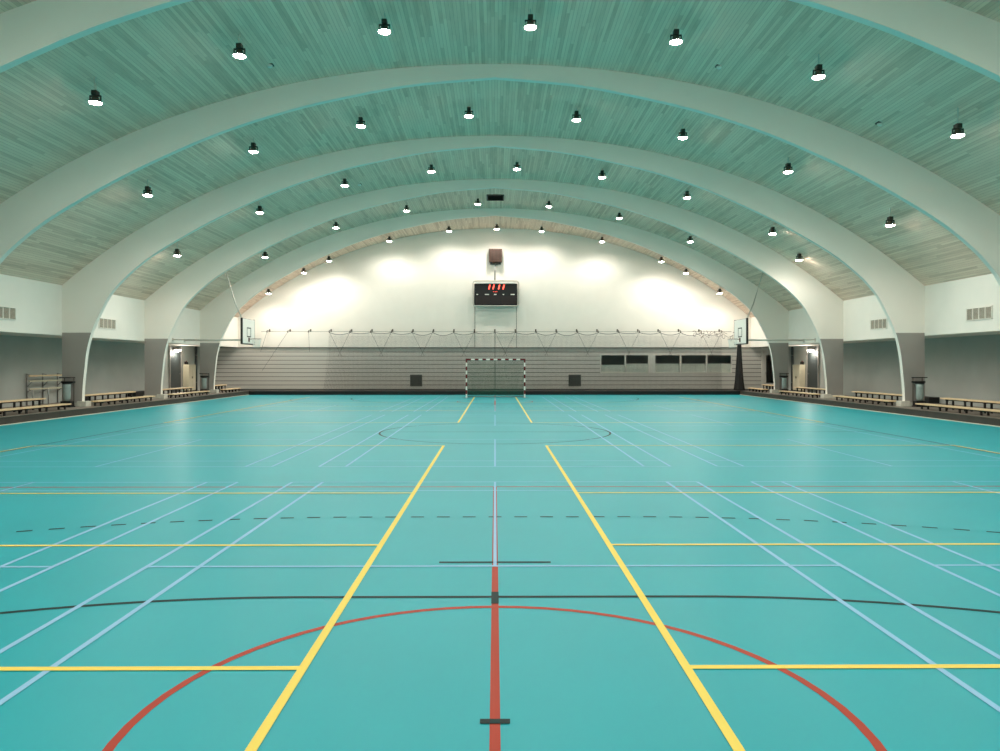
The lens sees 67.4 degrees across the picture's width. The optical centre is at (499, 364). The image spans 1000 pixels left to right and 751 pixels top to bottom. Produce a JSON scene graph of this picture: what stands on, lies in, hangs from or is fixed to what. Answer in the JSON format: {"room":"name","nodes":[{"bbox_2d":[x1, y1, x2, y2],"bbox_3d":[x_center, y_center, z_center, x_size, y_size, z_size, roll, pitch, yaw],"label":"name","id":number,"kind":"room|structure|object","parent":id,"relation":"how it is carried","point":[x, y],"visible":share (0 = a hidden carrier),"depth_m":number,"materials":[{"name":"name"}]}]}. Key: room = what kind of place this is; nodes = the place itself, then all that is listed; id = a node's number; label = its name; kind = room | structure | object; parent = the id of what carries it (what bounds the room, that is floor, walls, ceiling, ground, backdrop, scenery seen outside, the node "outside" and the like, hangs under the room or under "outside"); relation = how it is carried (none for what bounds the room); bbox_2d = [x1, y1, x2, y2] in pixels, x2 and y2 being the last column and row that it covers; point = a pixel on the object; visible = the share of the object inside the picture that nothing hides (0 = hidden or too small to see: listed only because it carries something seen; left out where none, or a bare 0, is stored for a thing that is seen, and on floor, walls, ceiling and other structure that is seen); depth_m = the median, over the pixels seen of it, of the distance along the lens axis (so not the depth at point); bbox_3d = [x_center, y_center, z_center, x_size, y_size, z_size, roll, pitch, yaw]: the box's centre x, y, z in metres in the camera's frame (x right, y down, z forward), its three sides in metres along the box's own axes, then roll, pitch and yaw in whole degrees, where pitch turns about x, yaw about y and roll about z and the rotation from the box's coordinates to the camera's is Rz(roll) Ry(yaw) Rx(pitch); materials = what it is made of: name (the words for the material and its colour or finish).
{"room":"sports hall","nodes":[
{"label":"sports hall","id":0,"kind":"room"},
{"bbox_2d":[0,335,199,406],"bbox_3d":[-18.031,0.353,19.530,0.200,2.840,54.100,0,0,0],"label":"wall","id":1,"kind":"structure","parent":0,"point":[111,366],"depth_m":30.72,"materials":[{"name":"grey paint"}]},
{"bbox_2d":[169,346,181,392],"bbox_3d":[-18.018,0.263,41.681,0.121,2.580,1.560,0,0,0],"label":"door","id":2,"kind":"structure","parent":1,"relation":"in","point":[175,358],"depth_m":41.67,"materials":[{"name":"grey"}]},
{"bbox_2d":[195,346,196,390],"bbox_3d":[-18.017,0.243,44.481,0.172,2.620,0.172,0,0,0],"label":"drainpipe","id":3,"kind":"object","parent":1,"relation":"attached to","point":[195,346],"visible":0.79,"depth_m":44.43,"materials":[{"name":"grey metal"}]},
{"bbox_2d":[0,274,237,346],"bbox_3d":[-17.095,-2.117,19.486,2.070,2.100,54.000,0,0,0],"label":"wall","id":4,"kind":"structure","parent":0,"point":[38,304],"depth_m":27.50,"materials":[{"name":"white paint"}]},
{"bbox_2d":[0,306,15,319],"bbox_3d":[-16.077,-1.677,24.253,0.030,0.420,1.320,0,0,0],"label":"air vent","id":5,"kind":"object","parent":4,"relation":"in","point":[8,313],"visible":1,"depth_m":24.51,"materials":[{"name":"white metal"}]},
{"bbox_2d":[99,318,115,329],"bbox_3d":[-16.121,-1.677,30.803,0.030,0.420,1.320,0,0,0],"label":"air vent","id":6,"kind":"object","parent":4,"relation":"in","point":[105,323],"visible":0.93,"depth_m":30.78,"materials":[{"name":"white metal"}]},
{"bbox_2d":[172,272,260,346],"bbox_3d":[-14.064,-2.858,37.539,4.239,4.007,1.955,0,0,0],"label":"basketball hoop","id":7,"kind":"object","parent":4,"relation":"attached to","point":[247,326],"visible":1,"depth_m":37.16,"materials":[{"name":"white"}]},
{"bbox_2d":[215,228,768,388],"bbox_3d":[-0.312,-3.491,46.749,36.000,10.088,0.300,0,0,0],"label":"wall","id":8,"kind":"structure","parent":0,"point":[422,283],"depth_m":46.62,"materials":[{"name":"white paint"}]},
{"bbox_2d":[410,375,421,385],"bbox_3d":[-5.209,0.993,46.636,0.753,0.720,0.040,0,0,0],"label":"air vent","id":9,"kind":"object","parent":8,"relation":"in","point":[413,379],"visible":0.87,"depth_m":46.63,"materials":[{"name":"grey metal"}]},
{"bbox_2d":[261,329,721,388],"bbox_3d":[-0.220,-0.336,46.304,28.928,3.719,0.576,0,0,0],"label":"net","id":10,"kind":"object","parent":8,"relation":"hanging from","point":[289,330],"visible":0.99,"depth_m":46.06,"materials":[{"name":"grey fabric"}]},
{"bbox_2d":[489,249,501,279],"bbox_3d":[-0.279,-6.157,46.343,0.800,1.920,0.512,0,0,0],"label":"loudspeaker","id":11,"kind":"object","parent":8,"relation":"attached to","point":[495,255],"visible":1,"depth_m":46.10,"materials":[{"name":"black metal"}]},
{"bbox_2d":[492,250,500,260],"bbox_3d":[-0.290,-6.717,46.093,0.694,0.680,0.012,0,0,0],"label":"grille","id":12,"kind":"object","parent":11,"relation":"attached to","point":[496,254],"depth_m":46.09,"materials":[{"name":"red fabric"}]},
{"bbox_2d":[472,280,518,346],"bbox_3d":[-0.254,-3.123,46.316,2.884,4.113,0.566,0,0,0],"label":"scoreboard","id":13,"kind":"object","parent":8,"relation":"attached to","point":[487,293],"visible":1,"depth_m":46.18,"materials":[{"name":"black"}]},
{"bbox_2d":[568,375,580,385],"bbox_3d":[4.658,0.993,46.702,0.784,0.720,0.040,0,0,0],"label":"air vent","id":14,"kind":"object","parent":8,"relation":"in","point":[574,377],"visible":0.87,"depth_m":46.70,"materials":[{"name":"grey metal"}]},
{"bbox_2d":[600,354,624,372],"bbox_3d":[7.025,-0.047,46.800,1.573,1.160,0.155,0,0,0],"label":"window","id":15,"kind":"structure","parent":8,"relation":"in","point":[605,357],"depth_m":46.79,"materials":[{"name":"grey"}]},
{"bbox_2d":[625,354,651,372],"bbox_3d":[8.637,-0.047,46.811,1.651,1.160,0.155,0,0,0],"label":"window","id":16,"kind":"structure","parent":8,"relation":"in","point":[647,358],"depth_m":46.80,"materials":[{"name":"grey"}]},
{"bbox_2d":[652,354,680,372],"bbox_3d":[10.363,-0.047,46.823,1.801,1.160,0.155,0,0,0],"label":"window","id":17,"kind":"structure","parent":8,"relation":"in","point":[660,360],"depth_m":46.81,"materials":[{"name":"grey"}]},
{"bbox_2d":[681,354,706,372],"bbox_3d":[12.075,-0.047,46.834,1.623,1.160,0.155,0,0,0],"label":"window","id":18,"kind":"structure","parent":8,"relation":"in","point":[690,358],"depth_m":46.82,"materials":[{"name":"grey"}]},
{"bbox_2d":[707,354,731,372],"bbox_3d":[13.677,-0.047,46.845,1.581,1.160,0.155,0,0,0],"label":"window","id":19,"kind":"structure","parent":8,"relation":"in","point":[725,360],"depth_m":46.84,"materials":[{"name":"grey glass"}]},
{"bbox_2d":[733,332,744,389],"bbox_3d":[14.514,-0.232,45.919,0.686,3.570,1.500,0,0,0],"label":"net","id":20,"kind":"object","parent":8,"relation":"hanging from","point":[739,380],"visible":0.83,"depth_m":45.35,"materials":[{"name":"grey fabric"}]},
{"bbox_2d":[687,331,732,338],"bbox_3d":[13.050,-1.767,46.018,3.113,0.672,0.064,0,0,0],"label":"rope","id":21,"kind":"object","parent":20,"relation":"hanging from","point":[687,331],"visible":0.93,"depth_m":46.01,"materials":[{"name":"fabric"}]},
{"bbox_2d":[761,348,773,388],"bbox_3d":[16.898,0.243,46.828,1.180,2.620,0.191,0,0,0],"label":"door","id":22,"kind":"structure","parent":8,"relation":"in","point":[766,362],"depth_m":46.80,"materials":[{"name":"grey"}]},
{"bbox_2d":[0,395,999,750],"bbox_3d":[-0.132,1.869,19.750,36.000,0.208,54.300,0,0,0],"label":"floor","id":23,"kind":"structure","parent":0,"point":[247,572],"depth_m":6.30,"materials":[{"name":"teal"}]},
{"bbox_2d":[0,391,248,425],"bbox_3d":[-16.172,1.656,18.168,3.500,0.234,50.950,0,0,0],"label":"platform","id":24,"kind":"object","parent":23,"relation":"on","point":[11,417],"visible":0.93,"depth_m":27.88,"materials":[{"name":"beige"}]},
{"bbox_2d":[0,398,45,413],"bbox_3d":[-15.780,1.353,23.545,0.334,0.400,4.600,0,0,0],"label":"bench","id":25,"kind":"object","parent":24,"relation":"on","point":[30,399],"visible":0.91,"depth_m":24.54,"materials":[{"name":"brown wood"}]},
{"bbox_2d":[0,403,70,415],"bbox_3d":[-15.061,1.453,23.675,0.334,0.200,4.850,0,0,0],"label":"bench","id":26,"kind":"object","parent":24,"relation":"on","point":[58,406],"visible":1,"depth_m":24.16,"materials":[{"name":"brown wood"}]},
{"bbox_2d":[26,373,61,404],"bbox_3d":[-17.861,0.951,29.482,0.248,1.203,2.400,0,0,0],"label":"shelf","id":27,"kind":"object","parent":24,"relation":"on","point":[42,375],"visible":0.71,"depth_m":29.27,"materials":[{"name":"beige"}]},
{"bbox_2d":[59,377,74,406],"bbox_3d":[-15.762,1.008,27.305,0.420,1.090,0.341,0,0,0],"label":"waste bin","id":28,"kind":"object","parent":24,"relation":"on","point":[66,384],"visible":0.91,"depth_m":27.21,"materials":[{"name":"black plastic"}]},
{"bbox_2d":[85,391,135,402],"bbox_3d":[-15.824,1.353,30.070,0.334,0.400,4.450,0,0,0],"label":"bench","id":29,"kind":"object","parent":24,"relation":"on","point":[125,392],"visible":0.74,"depth_m":30.09,"materials":[{"name":"beige wood"}]},
{"bbox_2d":[91,396,154,405],"bbox_3d":[-15.105,1.453,30.200,0.334,0.200,4.700,0,0,0],"label":"bench","id":30,"kind":"object","parent":24,"relation":"on","point":[139,397],"visible":0.99,"depth_m":29.84,"materials":[{"name":"beige wood"}]},
{"bbox_2d":[128,391,144,396],"bbox_3d":[-17.827,1.433,36.982,0.420,0.240,1.420,0,0,0],"label":"storage box","id":31,"kind":"object","parent":24,"relation":"on","point":[137,393],"visible":0.5,"depth_m":36.47,"materials":[{"name":"black plastic"}]},
{"bbox_2d":[163,387,193,396],"bbox_3d":[-15.867,1.353,36.495,0.334,0.400,4.100,0,0,0],"label":"bench","id":32,"kind":"object","parent":24,"relation":"on","point":[183,388],"visible":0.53,"depth_m":36.63,"materials":[{"name":"beige wood"}]},
{"bbox_2d":[168,391,209,397],"bbox_3d":[-15.148,1.453,36.625,0.334,0.200,4.350,0,0,0],"label":"bench","id":33,"kind":"object","parent":24,"relation":"on","point":[194,392],"visible":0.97,"depth_m":36.25,"materials":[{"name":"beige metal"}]},
{"bbox_2d":[183,365,195,391],"bbox_3d":[-17.894,0.778,43.232,0.350,1.550,1.000,0,0,0],"label":"door","id":34,"kind":"structure","parent":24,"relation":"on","point":[189,371],"depth_m":42.83,"materials":[{"name":"beige"}]},
{"bbox_2d":[199,373,208,393],"bbox_3d":[-15.848,1.008,40.185,0.420,1.090,0.341,0,0,0],"label":"waste bin","id":35,"kind":"object","parent":24,"relation":"on","point":[204,378],"visible":0.87,"depth_m":40.07,"materials":[{"name":"black plastic"}]},
{"bbox_2d":[215,384,226,391],"bbox_3d":[-15.905,1.353,42.195,0.334,0.400,2.100,0,0,0],"label":"bench","id":36,"kind":"object","parent":24,"relation":"on","point":[221,385],"visible":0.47,"depth_m":42.59,"materials":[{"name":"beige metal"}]},
{"bbox_2d":[220,388,240,392],"bbox_3d":[-15.186,1.453,42.325,0.334,0.200,2.350,0,0,0],"label":"bench","id":37,"kind":"object","parent":24,"relation":"on","point":[229,389],"visible":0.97,"depth_m":42.28,"materials":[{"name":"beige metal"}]},
{"bbox_2d":[197,389,790,394],"bbox_3d":[-0.301,1.663,45.199,35.600,0.220,2.900,0,0,0],"label":"platform","id":38,"kind":"object","parent":23,"relation":"on","point":[356,391],"depth_m":43.79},
{"bbox_2d":[466,359,524,397],"bbox_3d":[-0.238,0.733,40.201,3.440,2.080,1.083,0,0,0],"label":"goal","id":39,"kind":"object","parent":23,"relation":"on","point":[475,360],"visible":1,"depth_m":40.54,"materials":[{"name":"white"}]},
{"bbox_2d":[740,391,999,426],"bbox_3d":[15.928,1.656,18.382,3.500,0.234,50.950,0,0,0],"label":"platform","id":40,"kind":"object","parent":23,"relation":"on","point":[974,417],"visible":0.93,"depth_m":27.45,"materials":[{"name":"beige"}]},
{"bbox_2d":[748,388,767,392],"bbox_3d":[14.614,1.453,42.523,0.334,0.200,2.350,0,0,0],"label":"bench","id":41,"kind":"object","parent":40,"relation":"on","point":[753,389],"visible":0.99,"depth_m":42.28,"materials":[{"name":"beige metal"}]},
{"bbox_2d":[762,384,773,391],"bbox_3d":[15.335,1.353,42.403,0.334,0.400,2.100,0,0,0],"label":"bench","id":42,"kind":"object","parent":40,"relation":"on","point":[766,385],"visible":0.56,"depth_m":42.84,"materials":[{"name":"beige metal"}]},
{"bbox_2d":[779,373,788,392],"bbox_3d":[15.311,1.008,40.393,0.420,1.090,0.341,0,0,0],"label":"waste bin","id":43,"kind":"object","parent":40,"relation":"on","point":[784,378],"visible":0.84,"depth_m":40.28,"materials":[{"name":"black plastic"}]},
{"bbox_2d":[793,365,804,391],"bbox_3d":[17.316,0.778,43.467,0.350,1.550,1.000,0,0,0],"label":"door","id":44,"kind":"structure","parent":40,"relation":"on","point":[798,370],"depth_m":43.12,"materials":[{"name":"beige"}]},
{"bbox_2d":[780,391,819,397],"bbox_3d":[14.652,1.453,36.824,0.334,0.200,4.350,0,0,0],"label":"bench","id":45,"kind":"object","parent":40,"relation":"on","point":[788,392],"visible":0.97,"depth_m":36.27,"materials":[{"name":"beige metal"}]},
{"bbox_2d":[794,387,824,396],"bbox_3d":[15.373,1.353,36.703,0.334,0.400,4.100,0,0,0],"label":"bench","id":46,"kind":"object","parent":40,"relation":"on","point":[797,388],"visible":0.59,"depth_m":36.71,"materials":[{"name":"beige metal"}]},
{"bbox_2d":[832,395,895,405],"bbox_3d":[14.695,1.453,30.399,0.334,0.200,4.700,0,0,0],"label":"bench","id":47,"kind":"object","parent":40,"relation":"on","point":[837,396],"visible":1,"depth_m":29.93,"materials":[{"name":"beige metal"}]},
{"bbox_2d":[852,391,901,402],"bbox_3d":[15.415,1.353,30.279,0.334,0.400,4.450,0,0,0],"label":"bench","id":48,"kind":"object","parent":40,"relation":"on","point":[856,392],"visible":0.73,"depth_m":30.29,"materials":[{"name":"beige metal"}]},
{"bbox_2d":[912,377,927,406],"bbox_3d":[15.397,1.008,27.513,0.420,1.090,0.341,0,0,0],"label":"waste bin","id":49,"kind":"object","parent":40,"relation":"on","point":[919,384],"visible":0.88,"depth_m":27.40,"materials":[{"name":"black plastic"}]},
{"bbox_2d":[925,396,938,402],"bbox_3d":[17.374,1.433,30.917,0.420,0.240,1.820,0,0,0],"label":"storage box","id":50,"kind":"object","parent":40,"relation":"on","point":[927,399],"visible":0.52,"depth_m":30.02,"materials":[{"name":"black plastic"}]},
{"bbox_2d":[915,403,999,415],"bbox_3d":[14.738,1.453,23.874,0.334,0.200,4.850,0,0,0],"label":"bench","id":51,"kind":"object","parent":40,"relation":"on","point":[981,410],"visible":1,"depth_m":23.84,"materials":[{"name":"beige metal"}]},
{"bbox_2d":[940,398,999,413],"bbox_3d":[15.459,1.353,23.754,0.334,0.400,4.600,0,0,0],"label":"bench","id":52,"kind":"object","parent":40,"relation":"on","point":[971,401],"visible":0.94,"depth_m":24.58,"materials":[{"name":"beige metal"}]},
{"bbox_2d":[0,0,999,317],"bbox_3d":[-0.131,-5.744,19.700,31.940,5.723,54.300,0,0,0],"label":"ceiling","id":53,"kind":"structure","parent":0,"point":[149,69],"depth_m":20.82,"materials":[{"name":"teal wood"}]},
{"bbox_2d":[88,77,102,104],"bbox_3d":[-9.569,-6.494,17.737,0.300,0.686,0.300,0,0,0],"label":"ceiling light","id":54,"kind":"object","parent":53,"relation":"hanging from","point":[94,99],"visible":1,"depth_m":17.69,"materials":[{"name":"grey"}]},
{"bbox_2d":[143,179,152,196],"bbox_3d":[-11.422,-5.748,24.324,0.300,0.598,0.300,0,0,0],"label":"ceiling light","id":55,"kind":"object","parent":53,"relation":"hanging from","point":[146,192],"visible":1,"depth_m":24.26,"materials":[{"name":"grey metal"}]},
{"bbox_2d":[173,243,180,256],"bbox_3d":[-13.306,-4.737,30.912,0.300,0.583,0.300,0,0,0],"label":"ceiling light","id":56,"kind":"object","parent":53,"relation":"hanging from","point":[176,252],"visible":1,"depth_m":30.87,"materials":[{"name":"grey metal"}]},
{"bbox_2d":[233,34,245,58],"bbox_3d":[-6.169,-7.561,17.759,0.300,0.586,0.300,0,0,0],"label":"ceiling light","id":57,"kind":"object","parent":53,"relation":"hanging from","point":[239,54],"visible":1,"depth_m":17.70,"materials":[{"name":"grey metal"}]},
{"bbox_2d":[249,138,257,152],"bbox_3d":[-8.003,-7.128,24.347,0.300,0.520,0.300,0,0,0],"label":"ceiling light","id":58,"kind":"object","parent":53,"relation":"hanging from","point":[253,146],"visible":1,"depth_m":24.28,"materials":[{"name":"grey metal"}]},
{"bbox_2d":[256,202,263,213],"bbox_3d":[-9.907,-6.478,30.935,0.300,0.521,0.300,0,0,0],"label":"ceiling light","id":59,"kind":"object","parent":53,"relation":"hanging from","point":[260,210],"visible":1,"depth_m":30.88,"materials":[{"name":"grey metal"}]},
{"bbox_2d":[262,252,267,257],"bbox_3d":[-11.812,-5.620,37.722,0.300,0.553,0.300,0,0,0],"label":"ceiling light","id":60,"kind":"object","parent":53,"relation":"hanging from","point":[264,255],"visible":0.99,"depth_m":37.65,"materials":[{"name":"grey metal"}]},
{"bbox_2d":[333,222,338,228],"bbox_3d":[-8.252,-7.090,37.746,0.300,0.497,0.300,0,0,0],"label":"ceiling light","id":61,"kind":"object","parent":53,"relation":"hanging from","point":[336,225],"visible":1,"depth_m":37.70,"materials":[{"name":"grey metal"}]},
{"bbox_2d":[341,176,347,186],"bbox_3d":[-6.407,-7.582,30.958,0.300,0.477,0.300,0,0,0],"label":"ceiling light","id":62,"kind":"object","parent":53,"relation":"hanging from","point":[345,182],"visible":1,"depth_m":30.90,"materials":[{"name":"grey metal"}]},
{"bbox_2d":[356,114,364,127],"bbox_3d":[-4.523,-7.934,24.370,0.300,0.469,0.300,0,0,0],"label":"ceiling light","id":63,"kind":"object","parent":53,"relation":"hanging from","point":[360,124],"visible":1,"depth_m":24.30,"materials":[{"name":"grey metal"}]},
{"bbox_2d":[378,13,390,34],"bbox_3d":[-2.739,-8.114,17.782,0.300,0.529,0.300,0,0,0],"label":"ceiling light","id":64,"kind":"object","parent":53,"relation":"hanging from","point":[384,30],"visible":1,"depth_m":17.72,"materials":[{"name":"grey metal"}]},
{"bbox_2d":[428,163,434,172],"bbox_3d":[-2.837,-8.152,30.982,0.300,0.452,0.300,0,0,0],"label":"ceiling light","id":65,"kind":"object","parent":53,"relation":"hanging from","point":[431,167],"visible":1,"depth_m":30.90,"materials":[{"name":"grey metal"}]},
{"bbox_2d":[464,105,472,117],"bbox_3d":[-1.013,-8.259,24.394,0.300,0.447,0.300,0,0,0],"label":"ceiling light","id":66,"kind":"object","parent":53,"relation":"hanging from","point":[468,114],"visible":1,"depth_m":24.32,"materials":[{"name":"grey metal"}]},
{"bbox_2d":[475,198,480,204],"bbox_3d":[-1.112,-8.259,37.793,0.300,0.447,0.300,0,0,0],"label":"ceiling light","id":67,"kind":"object","parent":53,"relation":"hanging from","point":[477,202],"visible":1,"depth_m":37.72,"materials":[{"name":"grey metal"}]},
{"bbox_2d":[62,136,924,406],"bbox_3d":[-0.185,-3.461,27.789,31.900,10.028,0.380,0,0,0],"label":"arch","id":68,"kind":"object","parent":53,"relation":"attached to","point":[85,296],"visible":0.98,"depth_m":27.71,"materials":[{"name":"white paint"}]},
{"bbox_2d":[143,179,843,398],"bbox_3d":[-0.229,-3.461,34.289,31.900,10.028,0.380,0,0,0],"label":"arch","id":69,"kind":"object","parent":53,"relation":"attached to","point":[165,306],"visible":0.99,"depth_m":34.21,"materials":[{"name":"white paint"}]},
{"bbox_2d":[199,208,788,392],"bbox_3d":[-0.271,-3.461,40.689,31.900,10.028,0.380,0,0,0],"label":"arch","id":70,"kind":"object","parent":53,"relation":"attached to","point":[216,316],"visible":0.97,"depth_m":40.60,"materials":[{"name":"white paint"}]},
{"bbox_2d":[487,194,503,200],"bbox_3d":[-0.233,-8.445,37.899,0.880,0.080,1.240,0,0,0],"label":"ceiling vent","id":71,"kind":"object","parent":53,"relation":"in","point":[490,197],"visible":1,"depth_m":37.84,"materials":[{"name":"black metal"}]},
{"bbox_2d":[0,64,999,285],"bbox_3d":[-0.141,-3.461,21.189,31.900,10.028,0.380,0,0,0],"label":"arch","id":72,"kind":"object","parent":53,"relation":"attached to","point":[22,214],"visible":1,"depth_m":21.12,"materials":[{"name":"white paint"}]},
{"bbox_2d":[0,0,999,82],"bbox_3d":[-0.097,-3.461,14.610,31.900,10.028,0.380,0,0,0],"label":"arch","id":73,"kind":"object","parent":53,"relation":"attached to","point":[970,39],"visible":1,"depth_m":14.57,"materials":[{"name":"white paint"}]},
{"bbox_2d":[514,162,519,170],"bbox_3d":[0.703,-8.258,31.005,0.300,0.447,0.300,0,0,0],"label":"ceiling light","id":74,"kind":"object","parent":53,"relation":"hanging from","point":[517,165],"visible":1,"depth_m":30.93,"materials":[{"name":"grey metal"}]},
{"bbox_2d":[524,9,536,29],"bbox_3d":[0.721,-8.225,17.805,0.300,0.517,0.300,0,0,0],"label":"ceiling light","id":75,"kind":"object","parent":53,"relation":"hanging from","point":[530,25],"visible":1,"depth_m":17.74,"materials":[{"name":"grey metal"}]},
{"bbox_2d":[546,201,551,207],"bbox_3d":[2.468,-8.144,37.817,0.300,0.452,0.300,0,0,0],"label":"ceiling light","id":76,"kind":"object","parent":53,"relation":"hanging from","point":[548,205],"visible":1,"depth_m":37.76,"materials":[{"name":"grey metal"}]},
{"bbox_2d":[572,108,580,121],"bbox_3d":[2.487,-8.149,24.417,0.300,0.454,0.300,0,0,0],"label":"ceiling light","id":77,"kind":"object","parent":53,"relation":"hanging from","point":[576,114],"visible":1,"depth_m":24.36,"materials":[{"name":"grey metal"}]},
{"bbox_2d":[598,170,605,178],"bbox_3d":[4.223,-7.927,31.029,0.300,0.462,0.300,0,0,0],"label":"ceiling light","id":78,"kind":"object","parent":53,"relation":"hanging from","point":[601,173],"visible":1,"depth_m":30.95,"materials":[{"name":"grey metal"}]},
{"bbox_2d":[669,22,681,44],"bbox_3d":[4.181,-7.902,17.828,0.300,0.551,0.300,0,0,0],"label":"ceiling light","id":79,"kind":"object","parent":53,"relation":"hanging from","point":[676,40],"visible":1,"depth_m":17.78,"materials":[{"name":"grey metal"}]},
{"bbox_2d":[678,125,687,139],"bbox_3d":[5.957,-7.593,24.440,0.300,0.491,0.300,0,0,0],"label":"ceiling light","id":80,"kind":"object","parent":53,"relation":"hanging from","point":[682,132],"visible":1,"depth_m":24.38,"materials":[{"name":"grey metal"}]},
{"bbox_2d":[683,191,690,198],"bbox_3d":[7.743,-7.106,31.052,0.300,0.497,0.300,0,0,0],"label":"ceiling light","id":81,"kind":"object","parent":53,"relation":"hanging from","point":[686,194],"visible":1,"depth_m":30.98,"materials":[{"name":"grey metal"}]},
{"bbox_2d":[687,236,692,242],"bbox_3d":[9.598,-6.417,37.865,0.300,0.524,0.300,0,0,0],"label":"ceiling light","id":82,"kind":"object","parent":53,"relation":"hanging from","point":[690,238],"visible":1,"depth_m":37.81,"materials":[{"name":"grey metal"}]},
{"bbox_2d":[769,222,775,234],"bbox_3d":[11.293,-5.651,31.076,0.300,0.552,0.300,0,0,0],"label":"ceiling light","id":83,"kind":"object","parent":53,"relation":"hanging from","point":[772,232],"visible":1,"depth_m":31.03,"materials":[{"name":"grey metal"}]},
{"bbox_2d":[783,157,792,173],"bbox_3d":[9.397,-6.516,24.463,0.300,0.556,0.300,0,0,0],"label":"ceiling light","id":84,"kind":"object","parent":53,"relation":"hanging from","point":[788,167],"visible":1,"depth_m":24.41,"materials":[{"name":"grey metal"}]},
{"bbox_2d":[796,253,802,260],"bbox_3d":[13.082,-4.716,32.788,0.300,0.376,0.300,0,0,0],"label":"ceiling light","id":85,"kind":"object","parent":53,"relation":"hanging from","point":[798,257],"visible":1,"depth_m":32.72,"materials":[{"name":"grey metal"}]},
{"bbox_2d":[812,54,824,79],"bbox_3d":[7.581,-7.115,17.851,0.300,0.629,0.300,0,0,0],"label":"ceiling light","id":86,"kind":"object","parent":53,"relation":"hanging from","point":[818,75],"visible":1,"depth_m":17.79,"materials":[{"name":"grey metal"}]},
{"bbox_2d":[885,208,894,226],"bbox_3d":[12.737,-4.828,24.485,0.300,0.646,0.300,0,0,0],"label":"ceiling light","id":87,"kind":"object","parent":53,"relation":"hanging from","point":[891,222],"visible":1,"depth_m":24.42,"materials":[{"name":"grey metal"}]},
{"bbox_2d":[951,107,964,137],"bbox_3d":[10.911,-5.784,17.873,0.300,0.747,0.300,0,0,0],"label":"ceiling light","id":88,"kind":"object","parent":53,"relation":"hanging from","point":[957,130],"visible":1,"depth_m":17.83,"materials":[{"name":"grey metal"}]},
{"bbox_2d":[751,274,999,346],"bbox_3d":[16.834,-2.117,19.713,2.070,2.100,54.000,0,0,0],"label":"wall","id":89,"kind":"structure","parent":0,"point":[946,303],"depth_m":27.37,"materials":[{"name":"white paint"}]},
{"bbox_2d":[728,272,815,347],"bbox_3d":[13.562,-2.858,37.724,4.239,4.007,1.955,0,0,0],"label":"basketball hoop","id":90,"kind":"object","parent":89,"relation":"attached to","point":[741,325],"visible":1,"depth_m":37.46,"materials":[{"name":"white"}]},
{"bbox_2d":[870,318,886,329],"bbox_3d":[15.708,-1.677,31.116,0.030,0.420,1.320,0,0,0],"label":"air vent","id":91,"kind":"object","parent":89,"relation":"in","point":[876,323],"visible":0.97,"depth_m":31.10,"materials":[{"name":"white metal"}]},
{"bbox_2d":[966,306,992,320],"bbox_3d":[15.751,-1.677,24.666,0.030,0.420,1.320,0,0,0],"label":"air vent","id":92,"kind":"object","parent":89,"relation":"in","point":[986,312],"visible":1,"depth_m":24.63,"materials":[{"name":"white metal"}]},
{"bbox_2d":[789,334,999,408],"bbox_3d":[17.768,0.353,19.769,0.200,2.840,54.100,0,0,0],"label":"wall","id":93,"kind":"structure","parent":0,"point":[964,367],"depth_m":30.31,"materials":[{"name":"grey paint"}]},
{"bbox_2d":[791,347,793,390],"bbox_3d":[17.422,0.243,44.717,0.172,2.620,0.172,0,0,0],"label":"drainpipe","id":94,"kind":"object","parent":93,"relation":"attached to","point":[792,355],"visible":0.8,"depth_m":44.66,"materials":[{"name":"grey metal"}]},
{"bbox_2d":[806,346,819,392],"bbox_3d":[17.460,0.263,41.917,0.121,2.580,1.560,0,0,0],"label":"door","id":95,"kind":"structure","parent":93,"relation":"in","point":[812,358],"depth_m":41.80,"materials":[{"name":"grey metal"}]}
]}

